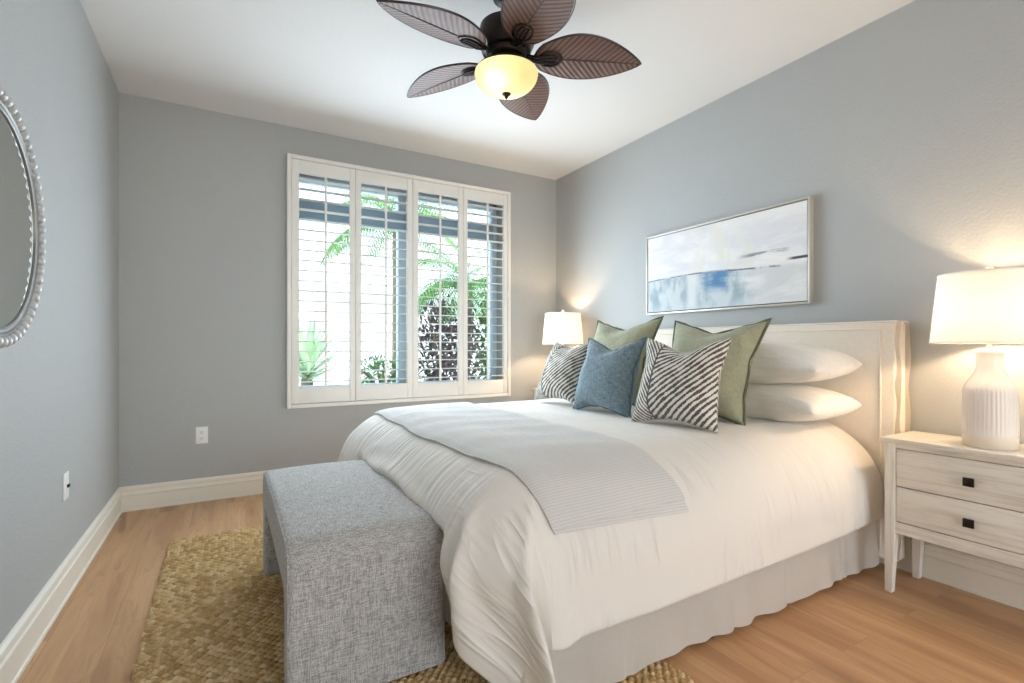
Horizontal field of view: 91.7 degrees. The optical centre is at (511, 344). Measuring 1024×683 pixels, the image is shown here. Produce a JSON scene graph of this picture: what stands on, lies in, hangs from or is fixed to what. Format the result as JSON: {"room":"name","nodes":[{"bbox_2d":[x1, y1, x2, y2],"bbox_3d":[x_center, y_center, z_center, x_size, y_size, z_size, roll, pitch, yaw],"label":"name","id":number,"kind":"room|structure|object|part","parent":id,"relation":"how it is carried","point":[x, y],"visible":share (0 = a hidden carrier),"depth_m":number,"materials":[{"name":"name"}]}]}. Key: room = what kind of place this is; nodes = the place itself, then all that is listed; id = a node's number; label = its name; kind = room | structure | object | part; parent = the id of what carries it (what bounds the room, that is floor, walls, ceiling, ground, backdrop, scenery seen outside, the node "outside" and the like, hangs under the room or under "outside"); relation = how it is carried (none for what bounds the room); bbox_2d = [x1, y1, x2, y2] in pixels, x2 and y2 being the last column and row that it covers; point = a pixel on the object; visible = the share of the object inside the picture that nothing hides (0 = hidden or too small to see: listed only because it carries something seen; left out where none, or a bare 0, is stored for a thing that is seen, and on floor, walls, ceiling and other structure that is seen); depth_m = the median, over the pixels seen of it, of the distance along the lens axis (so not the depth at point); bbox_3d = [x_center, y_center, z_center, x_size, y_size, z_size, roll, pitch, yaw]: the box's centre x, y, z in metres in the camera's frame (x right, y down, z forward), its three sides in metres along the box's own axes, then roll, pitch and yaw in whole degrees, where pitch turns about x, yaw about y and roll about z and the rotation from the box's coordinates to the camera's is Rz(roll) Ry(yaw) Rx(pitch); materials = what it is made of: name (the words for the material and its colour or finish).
{"room":"bedroom","nodes":[
{"label":"bedroom","id":0,"kind":"room"},
{"bbox_2d":[0,0,118,643],"bbox_3d":[-0.847,-0.280,0.055,0.200,2.740,7.640,0,0,-30],"label":"wall","id":1,"kind":"structure","parent":0,"point":[59,383],"depth_m":2.10,"materials":[{"name":"grey paint"}]},
{"bbox_2d":[0,85,45,347],"bbox_3d":[-1.523,-0.378,1.472,0.041,0.775,0.775,0,0,-30],"label":"round mirror","id":2,"kind":"object","parent":1,"relation":"attached to","point":[21,231],"visible":1,"depth_m":1.60,"materials":[{"name":"silver metal"}]},
{"bbox_2d":[0,111,33,326],"bbox_3d":[-1.531,-0.378,1.467,0.018,0.676,0.676,0,0,-30],"label":"mirror glass","id":3,"kind":"object","parent":2,"relation":"attached to","point":[16,157],"depth_m":1.60,"materials":[{"name":"grey mirror"}]},
{"bbox_2d":[0,487,121,682],"bbox_3d":[-0.739,1.009,0.088,0.020,0.162,7.290,0,0,-30],"label":"baseboard","id":4,"kind":"structure","parent":1,"relation":"attached to","point":[19,646],"depth_m":1.96,"materials":[{"name":"beige paint"}]},
{"bbox_2d":[63,471,70,500],"bbox_3d":[-1.935,0.612,2.163,0.016,0.116,0.072,0,0,-30],"label":"wall outlet","id":5,"kind":"object","parent":1,"relation":"attached to","point":[66,485],"visible":1,"depth_m":2.15,"materials":[{"name":"white plastic"}]},
{"bbox_2d":[119,92,555,486],"bbox_3d":[-1.127,-0.280,4.220,3.467,2.740,0.260,0,0,-30],"label":"wall","id":6,"kind":"structure","parent":0,"point":[202,192],"depth_m":3.54,"materials":[{"name":"grey paint"}]},
{"bbox_2d":[120,470,267,511],"bbox_3d":[-1.057,1.009,4.098,3.467,0.162,0.020,0,0,-30],"label":"baseboard","id":7,"kind":"structure","parent":6,"relation":"attached to","point":[171,493],"depth_m":3.42,"materials":[{"name":"beige paint"}]},
{"bbox_2d":[196,426,207,443],"bbox_3d":[-2.164,0.629,3.469,0.072,0.116,0.009,0,0,-30],"label":"wall outlet","id":8,"kind":"object","parent":6,"relation":"attached to","point":[201,432],"visible":1,"depth_m":3.47,"materials":[{"name":"white plastic"}]},
{"bbox_2d":[299,174,496,386],"bbox_3d":[-0.961,-0.480,4.390,1.830,1.740,0.130,0,0,-30],"label":"window","id":9,"kind":"structure","parent":6,"relation":"in","point":[400,309],"depth_m":4.35,"materials":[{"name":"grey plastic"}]},
{"bbox_2d":[291,159,354,403],"bbox_3d":[-1.452,-0.477,3.839,0.468,1.840,0.090,0,0,-30],"label":"louvered shutter","id":10,"kind":"object","parent":9,"relation":"attached to","point":[299,395],"visible":1,"depth_m":3.80,"materials":[{"name":"white paint"}]},
{"bbox_3d":[-1.450,-1.347,3.849,0.370,0.099,0.024,0,0,-30],"label":"rail","id":11,"kind":"part","parent":10,"relation":"part of","materials":[{"name":"white paint"}]},
{"bbox_3d":[-1.450,0.382,3.849,0.370,0.123,0.024,0,0,-30],"label":"rail","id":12,"kind":"part","parent":10,"relation":"part of","materials":[{"name":"white paint"}]},
{"bbox_3d":[-1.427,-0.490,3.809,0.017,1.596,0.012,0,0,-30],"label":"tilt rod","id":13,"kind":"part","parent":10,"relation":"part of","materials":[{"name":"white paint"}]},
{"bbox_2d":[355,170,412,400],"bbox_3d":[-1.043,-0.477,4.074,0.469,1.840,0.090,0,0,-30],"label":"louvered shutter","id":14,"kind":"object","parent":9,"relation":"attached to","point":[396,390],"visible":1,"depth_m":4.04,"materials":[{"name":"white paint"}]},
{"bbox_3d":[-1.047,-1.347,4.080,0.378,0.099,0.024,0,0,-30],"label":"rail","id":15,"kind":"part","parent":14,"relation":"part of","materials":[{"name":"white paint"}]},
{"bbox_3d":[-1.047,0.382,4.080,0.378,0.123,0.024,0,0,-30],"label":"rail","id":16,"kind":"part","parent":14,"relation":"part of","materials":[{"name":"white paint"}]},
{"bbox_3d":[-1.024,-0.490,4.040,0.017,1.596,0.012,0,0,-30],"label":"tilt rod","id":17,"kind":"part","parent":14,"relation":"part of","materials":[{"name":"white paint"}]},
{"bbox_2d":[413,179,462,397],"bbox_3d":[-0.639,-0.477,4.307,0.459,1.840,0.090,0,0,-30],"label":"louvered shutter","id":18,"kind":"object","parent":9,"relation":"attached to","point":[447,388],"visible":1,"depth_m":4.27,"materials":[{"name":"white paint"}]},
{"bbox_3d":[-0.640,-1.347,4.314,0.368,0.099,0.024,0,0,-30],"label":"rail","id":19,"kind":"part","parent":18,"relation":"part of","materials":[{"name":"white paint"}]},
{"bbox_3d":[-0.640,0.382,4.314,0.368,0.123,0.024,0,0,-30],"label":"rail","id":20,"kind":"part","parent":18,"relation":"part of","materials":[{"name":"white paint"}]},
{"bbox_3d":[-0.617,-0.490,4.274,0.017,1.596,0.012,0,0,-30],"label":"tilt rod","id":21,"kind":"part","parent":18,"relation":"part of","materials":[{"name":"white paint"}]},
{"bbox_2d":[463,188,507,394],"bbox_3d":[-0.241,-0.477,4.536,0.453,1.840,0.090,0,0,-30],"label":"louvered shutter","id":22,"kind":"object","parent":9,"relation":"attached to","point":[498,385],"visible":1,"depth_m":4.50,"materials":[{"name":"white paint"}]},
{"bbox_3d":[-0.244,-1.347,4.542,0.366,0.099,0.024,0,0,-30],"label":"rail","id":23,"kind":"part","parent":22,"relation":"part of","materials":[{"name":"white paint"}]},
{"bbox_3d":[-0.244,0.382,4.542,0.366,0.123,0.024,0,0,-30],"label":"rail","id":24,"kind":"part","parent":22,"relation":"part of","materials":[{"name":"white paint"}]},
{"bbox_3d":[-0.221,-0.490,4.502,0.017,1.596,0.012,0,0,-30],"label":"tilt rod","id":25,"kind":"part","parent":22,"relation":"part of","materials":[{"name":"white paint"}]},
{"bbox_2d":[286,153,510,408],"bbox_3d":[-0.855,-0.477,4.195,1.916,1.906,0.055,0,0,-30],"label":"surround","id":26,"kind":"object","parent":6,"relation":"attached to","point":[289,156],"visible":0.94,"depth_m":3.98,"materials":[{"name":"white paint"}]},
{"bbox_3d":[-0.855,0.461,4.195,1.856,0.030,0.055,0,0,-30],"label":"rail","id":27,"kind":"part","parent":26,"relation":"part of","materials":[{"name":"white paint"}]},
{"bbox_3d":[-0.855,-1.415,4.195,1.856,0.030,0.055,0,0,-30],"label":"rail","id":28,"kind":"part","parent":26,"relation":"part of","materials":[{"name":"white paint"}]},
{"bbox_2d":[80,0,914,179],"bbox_3d":[1.338,-1.750,-0.067,3.867,0.200,10.150,0,0,-30],"label":"ceiling","id":29,"kind":"structure","parent":0,"point":[342,68],"depth_m":2.88,"materials":[{"name":"white paint"}]},
{"bbox_2d":[376,0,641,119],"bbox_3d":[0.035,-1.394,2.309,1.152,0.512,1.212,0,0,-3],"label":"ceiling fan","id":30,"kind":"object","parent":29,"relation":"hanging from","point":[506,38],"visible":1,"depth_m":2.22,"materials":[{"name":"brown metal"}]},
{"bbox_3d":[-0.324,-1.343,2.070,0.498,0.064,0.264,0,0,-30],"label":"blade","id":31,"kind":"part","parent":30,"relation":"part of","materials":[{"name":"wicker"}]},
{"bbox_3d":[-0.332,-1.343,2.517,0.301,0.064,0.456,0,0,-30],"label":"blade","id":32,"kind":"part","parent":30,"relation":"part of","materials":[{"name":"wicker"}]},
{"bbox_3d":[-0.168,-1.333,2.403,0.178,0.038,0.092,0,0,28],"label":"blade arm","id":33,"kind":"part","parent":30,"relation":"part of","materials":[{"name":"brown metal"}]},
{"bbox_3d":[-0.157,-1.333,2.195,0.178,0.038,0.094,0,0,-30],"label":"blade arm","id":34,"kind":"part","parent":30,"relation":"part of","materials":[{"name":"brown metal"}]},
{"bbox_3d":[-0.026,-1.215,2.306,0.295,0.102,0.295,0,0,-30],"label":"lamp shade","id":35,"kind":"part","parent":30,"relation":"part of","materials":[{"name":"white glass"}]},
{"bbox_3d":[0.030,-1.333,2.143,0.094,0.038,0.178,0,0,-30],"label":"blade arm","id":36,"kind":"part","parent":30,"relation":"part of","materials":[{"name":"brown metal"}]},
{"bbox_3d":[0.071,-1.343,2.675,0.260,0.064,0.502,0,0,15],"label":"blade","id":37,"kind":"part","parent":30,"relation":"part of","materials":[{"name":"wicker"}]},
{"bbox_3d":[0.117,-1.343,1.955,0.264,0.064,0.498,0,0,-30],"label":"blade","id":38,"kind":"part","parent":30,"relation":"part of","materials":[{"name":"wicker"}]},
{"bbox_3d":[0.146,-1.333,2.311,0.178,0.038,0.092,0,0,-8],"label":"blade arm","id":39,"kind":"part","parent":30,"relation":"part of","materials":[{"name":"brown metal"}]},
{"bbox_3d":[0.344,-1.343,2.337,0.456,0.064,0.301,0,0,-30],"label":"blade","id":40,"kind":"part","parent":30,"relation":"part of","materials":[{"name":"wicker"}]},
{"bbox_2d":[17,494,1023,682],"bbox_3d":[0.742,1.150,0.969,3.867,0.120,7.640,0,0,-30],"label":"floor","id":41,"kind":"structure","parent":0,"point":[852,630],"depth_m":1.90,"materials":[{"name":"brown wood"}]},
{"bbox_2d":[130,525,696,682],"bbox_3d":[-0.593,1.078,2.063,1.579,0.021,2.449,0,0,-30],"label":"jute rug","id":42,"kind":"object","parent":41,"relation":"on","point":[215,616],"visible":0.23,"depth_m":1.90,"materials":[{"name":"beige wicker"}]},
{"bbox_2d":[263,460,444,682],"bbox_3d":[-0.712,0.822,2.034,0.490,0.494,1.113,0,0,-30],"label":"upholstered bench","id":43,"kind":"object","parent":42,"relation":"on","point":[357,559],"visible":0.93,"depth_m":1.59,"materials":[{"name":"grey fabric"}]},
{"bbox_2d":[532,388,556,399],"bbox_3d":[0.477,0.749,4.543,0.328,0.682,0.610,0,0,-30],"label":"nightstand","id":44,"kind":"object","parent":41,"relation":"on","point":[534,389],"visible":0.02,"depth_m":4.70,"materials":[{"name":"white wood"}]},
{"bbox_2d":[542,310,582,344],"bbox_3d":[0.462,0.043,4.522,0.375,0.729,0.375,0,0,-30],"label":"table lamp","id":45,"kind":"object","parent":44,"relation":"on","point":[562,327],"visible":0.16,"depth_m":4.37,"materials":[{"name":"white fabric"}]},
{"bbox_3d":[0.462,-0.148,4.522,0.375,0.282,0.375,0,0,-30],"label":"shade trim","id":46,"kind":"part","parent":45,"relation":"part of","materials":[{"name":"white fabric"}]},
{"bbox_2d":[445,320,910,682],"bbox_3d":[0.451,0.486,2.806,2.106,1.207,2.199,0,0,-30],"label":"bed","id":47,"kind":"object","parent":41,"relation":"on","point":[614,653],"visible":0.17,"depth_m":2.17,"materials":[{"name":"beige fabric"}]},
{"bbox_2d":[337,398,883,682],"bbox_3d":[0.303,0.721,2.774,2.242,0.696,2.302,0,0,-30],"label":"duvet","id":48,"kind":"object","parent":47,"relation":"on","point":[759,494],"visible":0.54,"depth_m":1.74,"materials":[{"name":"white fabric"}]},
{"bbox_2d":[371,402,688,534],"bbox_3d":[-0.192,0.518,2.480,0.662,0.311,2.125,0,0,-30],"label":"throw blanket","id":49,"kind":"object","parent":48,"relation":"on","point":[580,479],"visible":0.94,"depth_m":1.74,"materials":[{"name":"fabric"}]},
{"bbox_2d":[536,341,598,403],"bbox_3d":[0.340,0.174,3.245,0.248,0.397,0.434,0,0,-32],"label":"throw pillow","id":50,"kind":"object","parent":48,"relation":"on","point":[559,379],"visible":0.83,"depth_m":3.14,"materials":[{"name":"grey fabric"}]},
{"bbox_2d":[573,337,646,417],"bbox_3d":[0.536,0.175,2.839,0.237,0.441,0.460,0,0,-35],"label":"throw pillow","id":51,"kind":"object","parent":48,"relation":"on","point":[607,377],"visible":1,"depth_m":2.72,"materials":[{"name":"blue fabric"}]},
{"bbox_2d":[594,316,663,405],"bbox_3d":[0.686,0.101,3.318,0.275,0.571,0.609,0,0,-33],"label":"throw pillow","id":52,"kind":"object","parent":48,"relation":"on","point":[613,338],"visible":0.36,"depth_m":3.19,"materials":[{"name":"green fabric"}]},
{"bbox_2d":[631,337,731,432],"bbox_3d":[0.795,0.175,2.388,0.244,0.424,0.448,0,0,-43],"label":"throw pillow","id":53,"kind":"object","parent":48,"relation":"on","point":[684,387],"visible":1,"depth_m":2.28,"materials":[{"name":"grey fabric"}]},
{"bbox_2d":[672,318,771,425],"bbox_3d":[1.030,0.123,2.665,0.292,0.542,0.586,0,0,-35],"label":"throw pillow","id":54,"kind":"object","parent":48,"relation":"on","point":[735,375],"visible":0.58,"depth_m":2.49,"materials":[{"name":"green fabric"}]},
{"bbox_2d":[745,383,861,420],"bbox_3d":[1.323,0.291,2.702,0.436,0.193,0.854,-1,1,-30],"label":"bed pillow","id":55,"kind":"object","parent":48,"relation":"on","point":[787,401],"visible":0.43,"depth_m":2.40,"materials":[{"name":"white fabric"}]},
{"bbox_2d":[749,342,862,383],"bbox_3d":[1.328,0.095,2.704,0.436,0.226,0.854,0,0,-31],"label":"bed pillow","id":56,"kind":"object","parent":55,"relation":"on","point":[773,362],"visible":0.54,"depth_m":2.40,"materials":[{"name":"white fabric"}]},
{"bbox_3d":[1.318,0.460,3.304,0.104,1.140,2.155,0,0,-30],"label":"headboard","id":57,"kind":"part","parent":47,"relation":"part of","materials":[{"name":"white wood"}]},
{"bbox_2d":[880,431,1023,592],"bbox_3d":[1.925,0.749,2.026,0.328,0.682,0.610,0,0,-30],"label":"nightstand","id":58,"kind":"object","parent":41,"relation":"on","point":[941,490],"visible":0.99,"depth_m":2.02,"materials":[{"name":"white wood"}]},
{"bbox_3d":[1.682,0.759,2.202,0.040,0.662,0.040,0,0,-30],"label":"leg","id":59,"kind":"part","parent":58,"relation":"part of","materials":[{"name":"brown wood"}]},
{"bbox_3d":[1.909,0.759,2.332,0.040,0.662,0.040,0,0,-30],"label":"leg","id":60,"kind":"part","parent":58,"relation":"part of","materials":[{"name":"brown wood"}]},
{"bbox_3d":[1.816,0.695,1.964,0.022,0.150,0.500,0,0,-30],"label":"drawer","id":61,"kind":"part","parent":58,"relation":"part of","materials":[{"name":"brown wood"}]},
{"bbox_3d":[1.816,0.534,1.964,0.022,0.162,0.500,0,0,-30],"label":"drawer","id":62,"kind":"part","parent":58,"relation":"part of","materials":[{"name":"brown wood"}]},
{"bbox_3d":[1.795,0.699,1.952,0.030,0.034,0.034,0,0,-30],"label":"knob","id":63,"kind":"part","parent":58,"relation":"part of","materials":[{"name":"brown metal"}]},
{"bbox_3d":[1.795,0.538,1.952,0.030,0.034,0.034,0,0,-30],"label":"knob","id":64,"kind":"part","parent":58,"relation":"part of","materials":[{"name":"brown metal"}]},
{"bbox_2d":[929,265,1023,450],"bbox_3d":[1.916,0.043,1.994,0.375,0.729,0.375,0,0,-30],"label":"table lamp","id":65,"kind":"object","parent":58,"relation":"on","point":[986,305],"visible":1,"depth_m":1.92,"materials":[{"name":"white ceramic"}]},
{"bbox_3d":[1.916,-0.148,1.994,0.375,0.282,0.375,0,0,-30],"label":"shade trim","id":66,"kind":"part","parent":65,"relation":"part of","materials":[{"name":"white fabric"}]},
{"bbox_3d":[1.916,-0.148,1.994,0.372,0.276,0.372,0,0,-30],"label":"lamp shade","id":67,"kind":"part","parent":65,"relation":"part of","materials":[{"name":"white fabric"}]},
{"bbox_3d":[1.916,-0.023,1.994,0.036,0.090,0.036,0,0,-30],"label":"stem","id":68,"kind":"part","parent":65,"relation":"part of","materials":[{"name":"silver metal"}]},
{"bbox_2d":[556,0,1023,568],"bbox_3d":[2.332,-0.280,1.883,0.200,2.740,7.640,0,0,-30],"label":"wall","id":69,"kind":"structure","parent":0,"point":[904,131],"depth_m":2.58,"materials":[{"name":"grey paint"}]},
{"bbox_2d":[646,196,813,314],"bbox_3d":[1.366,-0.532,3.320,0.038,0.600,1.248,0,0,-30],"label":"framed painting","id":70,"kind":"object","parent":69,"relation":"attached to","point":[762,257],"visible":1,"depth_m":3.17,"materials":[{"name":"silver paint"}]},
{"bbox_2d":[879,537,1023,609],"bbox_3d":[2.249,1.009,1.806,0.020,0.162,7.290,0,0,-30],"label":"baseboard","id":71,"kind":"structure","parent":69,"relation":"attached to","point":[993,580],"depth_m":2.19,"materials":[{"name":"beige paint"}]},
{"label":"outside","id":72,"kind":"structure","parent":0,"visible":0},
{"bbox_3d":[-2.471,1.300,10.316,18.000,0.180,11.650,0,0,-30],"label":"ground","id":73,"kind":"structure","parent":72,"visible":0},
{"bbox_2d":[299,318,347,385],"bbox_3d":[-2.561,0.433,6.238,1.291,1.553,1.266,0,0,-30],"label":"agave plant","id":74,"kind":"object","parent":73,"relation":"on","point":[303,346],"visible":0.56,"depth_m":6.15,"materials":[{"name":"green plant"}]},
{"bbox_2d":[346,354,395,383],"bbox_3d":[-1.720,0.662,6.520,0.971,1.100,0.837,0,0,-30],"label":"shrub","id":75,"kind":"object","parent":73,"relation":"on","point":[368,375],"visible":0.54,"depth_m":6.39,"materials":[{"name":"green plant"}]},
{"bbox_2d":[299,282,486,385],"bbox_3d":[-1.645,0.025,11.887,15.400,2.370,2.750,0,0,-30],"label":"garden wall","id":76,"kind":"structure","parent":73,"relation":"on","point":[313,296],"depth_m":9.64,"materials":[{"name":"white paint"}]},
{"bbox_2d":[318,192,474,374],"bbox_3d":[-1.842,-0.812,8.136,2.555,4.043,2.740,0,0,-30],"label":"palm tree","id":77,"kind":"object","parent":73,"relation":"on","point":[333,247],"visible":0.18,"depth_m":8.12,"materials":[{"name":"green plant"}]},
{"bbox_2d":[418,294,484,380],"bbox_3d":[-0.918,0.246,6.801,1.225,1.934,1.036,0,0,-30],"label":"shrub","id":78,"kind":"object","parent":73,"relation":"on","point":[451,328],"visible":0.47,"depth_m":6.67,"materials":[{"name":"green plant"}]},
{"bbox_2d":[418,243,486,379],"bbox_3d":[-0.628,-0.173,7.342,1.940,2.766,1.936,0,0,3],"label":"palm tree","id":79,"kind":"object","parent":73,"relation":"on","point":[445,284],"visible":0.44,"depth_m":7.13,"materials":[{"name":"green plant"}]},
{"bbox_2d":[448,289,486,378],"bbox_3d":[-0.200,0.134,7.848,1.870,2.156,1.532,0,0,-30],"label":"shrub","id":80,"kind":"object","parent":73,"relation":"on","point":[483,320],"visible":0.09,"depth_m":7.59,"materials":[{"name":"green plant"}]}
]}

